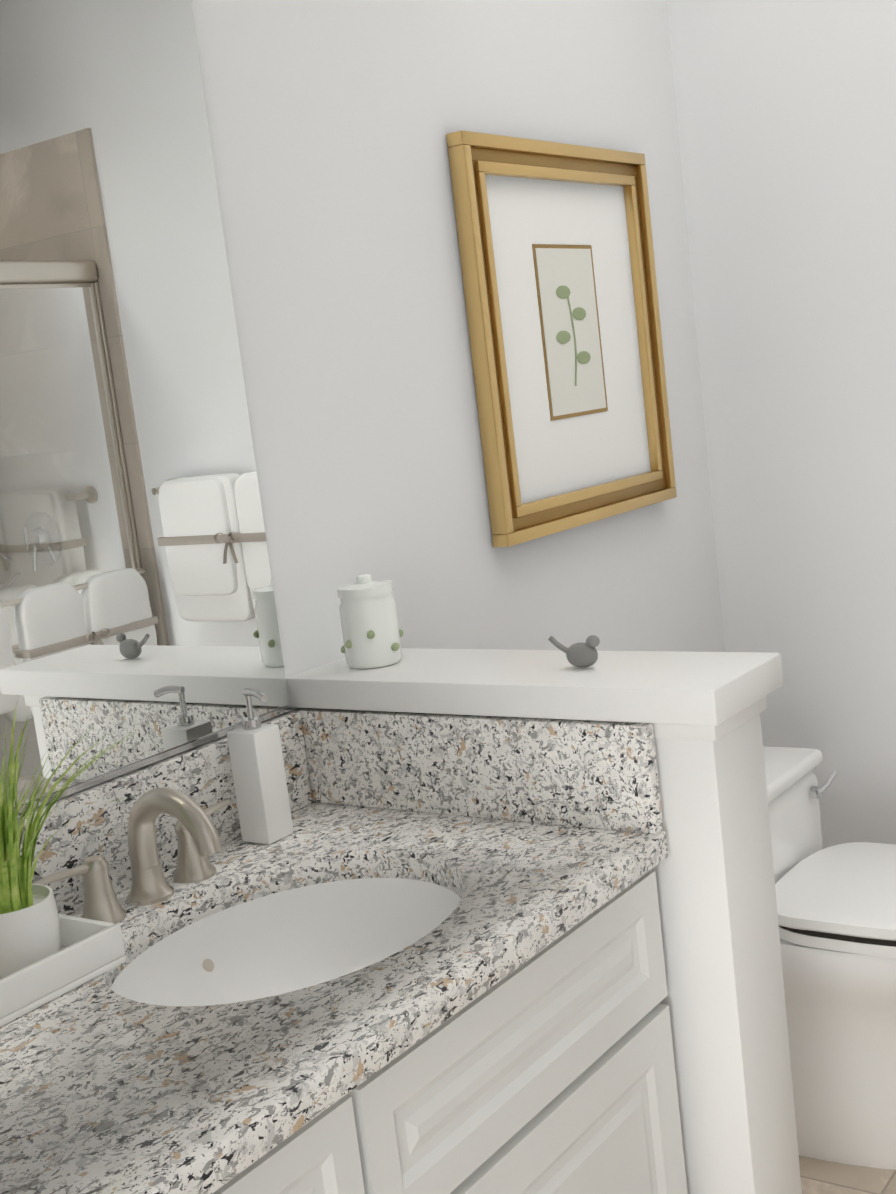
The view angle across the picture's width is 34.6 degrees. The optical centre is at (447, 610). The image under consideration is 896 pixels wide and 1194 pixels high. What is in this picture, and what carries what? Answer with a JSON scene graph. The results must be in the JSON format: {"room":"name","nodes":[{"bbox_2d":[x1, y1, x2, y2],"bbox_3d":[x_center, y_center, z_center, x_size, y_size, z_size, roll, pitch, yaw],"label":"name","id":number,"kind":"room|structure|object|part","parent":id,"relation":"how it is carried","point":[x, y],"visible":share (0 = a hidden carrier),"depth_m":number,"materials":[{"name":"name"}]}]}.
{"room":"bathroom","nodes":[
{"label":"bathroom","id":0,"kind":"room"},
{"bbox_2d":[191,0,724,709],"bbox_3d":[-0.563,-0.159,1.637,0.100,2.740,3.930,0,11,36],"label":"wall","id":1,"kind":"structure","parent":0,"point":[333,124],"depth_m":2.26,"materials":[{"name":"paint"}]},
{"bbox_2d":[0,0,288,807],"bbox_3d":[-0.794,-0.209,1.219,0.006,1.047,1.780,0,11,36],"label":"mirror","id":2,"kind":"object","parent":1,"relation":"attached to","point":[136,589],"visible":1,"depth_m":1.76,"materials":[{"name":"silver mirror"}]},
{"bbox_2d":[14,705,291,813],"bbox_3d":[-0.730,0.308,1.300,0.010,0.008,1.780,0,11,36],"label":"channel","id":3,"kind":"object","parent":1,"relation":"attached to","point":[149,760],"visible":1,"depth_m":1.79,"materials":[{"name":"silver metal"}]},
{"bbox_2d":[17,708,311,913],"bbox_3d":[-0.716,0.379,1.308,0.020,0.133,1.790,0,11,36],"label":"backsplash","id":4,"kind":"structure","parent":1,"relation":"attached to","point":[210,762],"depth_m":1.80,"materials":[{"name":"grey stone"}]},
{"bbox_2d":[300,708,663,831],"bbox_3d":[0.020,0.202,1.875,0.558,0.133,0.020,0,11,36],"label":"backsplash","id":5,"kind":"structure","parent":1,"relation":"attached to","point":[586,773],"depth_m":1.84,"materials":[{"name":"grey stone"}]},
{"bbox_2d":[446,130,676,546],"bbox_3d":[0.232,-0.503,2.633,0.032,0.680,0.640,0,11,36],"label":"picture frame","id":6,"kind":"object","parent":1,"relation":"attached to","point":[556,248],"visible":1,"depth_m":2.60,"materials":[{"name":"gold metal"}]},
{"bbox_2d":[532,244,607,420],"bbox_3d":[0.227,-0.512,2.634,0.002,0.310,0.210,0,11,36],"label":"print","id":7,"kind":"object","parent":6,"relation":"attached to","point":[565,281],"depth_m":2.63,"materials":[{"name":"beige paper"}]},
{"bbox_2d":[666,0,895,848],"bbox_3d":[1.688,-0.539,2.336,2.750,2.740,0.100,0,11,36],"label":"wall","id":8,"kind":"structure","parent":0,"point":[786,115],"depth_m":2.97,"materials":[{"name":"paint"}]},
{"bbox_2d":[799,1155,895,1193],"bbox_3d":[0.720,1.207,1.053,2.850,0.060,3.930,0,11,36],"label":"floor","id":9,"kind":"structure","parent":0,"point":[817,1176],"depth_m":2.44,"materials":[{"name":"tile"}]},
{"bbox_2d":[192,848,687,1193],"bbox_3d":[-0.421,0.872,1.233,0.580,0.810,1.808,0,11,36],"label":"bathroom vanity","id":10,"kind":"object","parent":9,"relation":"on","point":[556,1074],"depth_m":1.51,"materials":[{"name":"wood"},{"name":"white painted wood"},{"name":"brushed nickel"}]},
{"bbox_3d":[-0.170,0.536,1.165,0.019,0.160,0.303,0,11,36],"label":"drawer","id":11,"kind":"part","parent":10,"relation":"part of","materials":[{"name":"white wood"}]},
{"bbox_2d":[0,800,666,1193],"bbox_3d":[-0.479,0.458,1.172,0.562,0.035,1.812,0,11,36],"label":"countertop","id":12,"kind":"structure","parent":10,"relation":"on","point":[101,1092],"depth_m":1.32,"materials":[{"name":"grey stone"}]},
{"bbox_2d":[32,776,237,923],"bbox_3d":[-0.321,0.272,1.669,0.154,0.139,0.313,0,11,36],"label":"faucet","id":13,"kind":"object","parent":12,"relation":"on","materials":[{"name":"silver metal"}]},
{"bbox_2d":[227,688,292,843],"bbox_3d":[-0.241,0.198,1.863,0.065,0.202,0.050,0,11,36],"label":"soap pump","id":14,"kind":"object","parent":12,"relation":"on","point":[259,777],"visible":1,"depth_m":1.85,"materials":[{"name":"white ceramic"}]},
{"bbox_3d":[-0.256,0.124,1.856,0.008,0.035,0.008,0,11,36],"label":"stem","id":15,"kind":"part","parent":14,"relation":"part of","materials":[{"name":"silver metal"}]},
{"bbox_2d":[80,852,503,1027],"bbox_3d":[-0.162,0.433,1.595,0.396,0.146,0.497,0,11,36],"label":"sink","id":16,"kind":"object","parent":12,"relation":"in","point":[262,951],"depth_m":1.75,"materials":[{"name":"white ceramic"}]},
{"bbox_3d":[0.129,0.788,1.579,0.019,0.507,0.576,0,11,36],"label":"door","id":17,"kind":"part","parent":10,"relation":"part of","materials":[{"name":"white wood"}]},
{"bbox_2d":[651,713,801,1193],"bbox_3d":[0.353,0.595,1.852,0.130,0.980,0.141,0,11,36],"label":"half wall","id":18,"kind":"structure","parent":9,"relation":"on","point":[724,999],"depth_m":1.77,"materials":[{"name":"white paint"}]},
{"bbox_2d":[763,746,895,1169],"bbox_3d":[0.705,0.617,2.558,0.780,0.635,0.469,0,11,36],"label":"toilet","id":19,"kind":"object","parent":9,"relation":"on","point":[836,907],"visible":0.5,"depth_m":2.45,"materials":[{"name":"white ceramic"}]},
{"bbox_3d":[0.718,0.326,2.728,0.020,0.030,0.068,0,11,36],"label":"lever","id":20,"kind":"part","parent":19,"relation":"part of","materials":[{"name":"silver metal"}]},
{"bbox_3d":[0.806,0.477,2.449,0.487,0.028,0.390,0,11,36],"label":"lid","id":21,"kind":"part","parent":19,"relation":"part of","materials":[{"name":"white plastic"}]},
{"bbox_3d":[0.097,0.597,2.035,0.500,0.980,0.121,0,11,36],"label":"wall","id":22,"kind":"structure","parent":0,"visible":0},
{"bbox_2d":[286,648,782,740],"bbox_3d":[0.097,0.107,1.907,0.655,0.070,0.200,0,11,36],"label":"ledge","id":23,"kind":"structure","parent":22,"relation":"on","point":[709,696],"depth_m":1.80,"materials":[{"name":"white"}]},
{"bbox_2d":[337,574,403,668],"bbox_3d":[-0.109,0.011,2.025,0.085,0.128,0.096,0,11,36],"label":"jar","id":24,"kind":"object","parent":23,"relation":"on","point":[372,632],"visible":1,"depth_m":2.00,"materials":[{"name":"white ceramic"},{"name":"green ceramic"}]},
{"bbox_3d":[-0.117,-0.038,2.018,0.078,0.028,0.078,0,11,36],"label":"lid","id":25,"kind":"part","parent":24,"relation":"part of","materials":[{"name":"white ceramic"}]},
{"bbox_2d":[548,635,599,666],"bbox_3d":[0.162,0.052,1.840,0.075,0.042,0.024,0,11,36],"label":"figurine","id":26,"kind":"object","parent":23,"relation":"on","point":[582,654],"visible":1,"depth_m":1.82,"materials":[{"name":"grey ceramic"}]}
]}

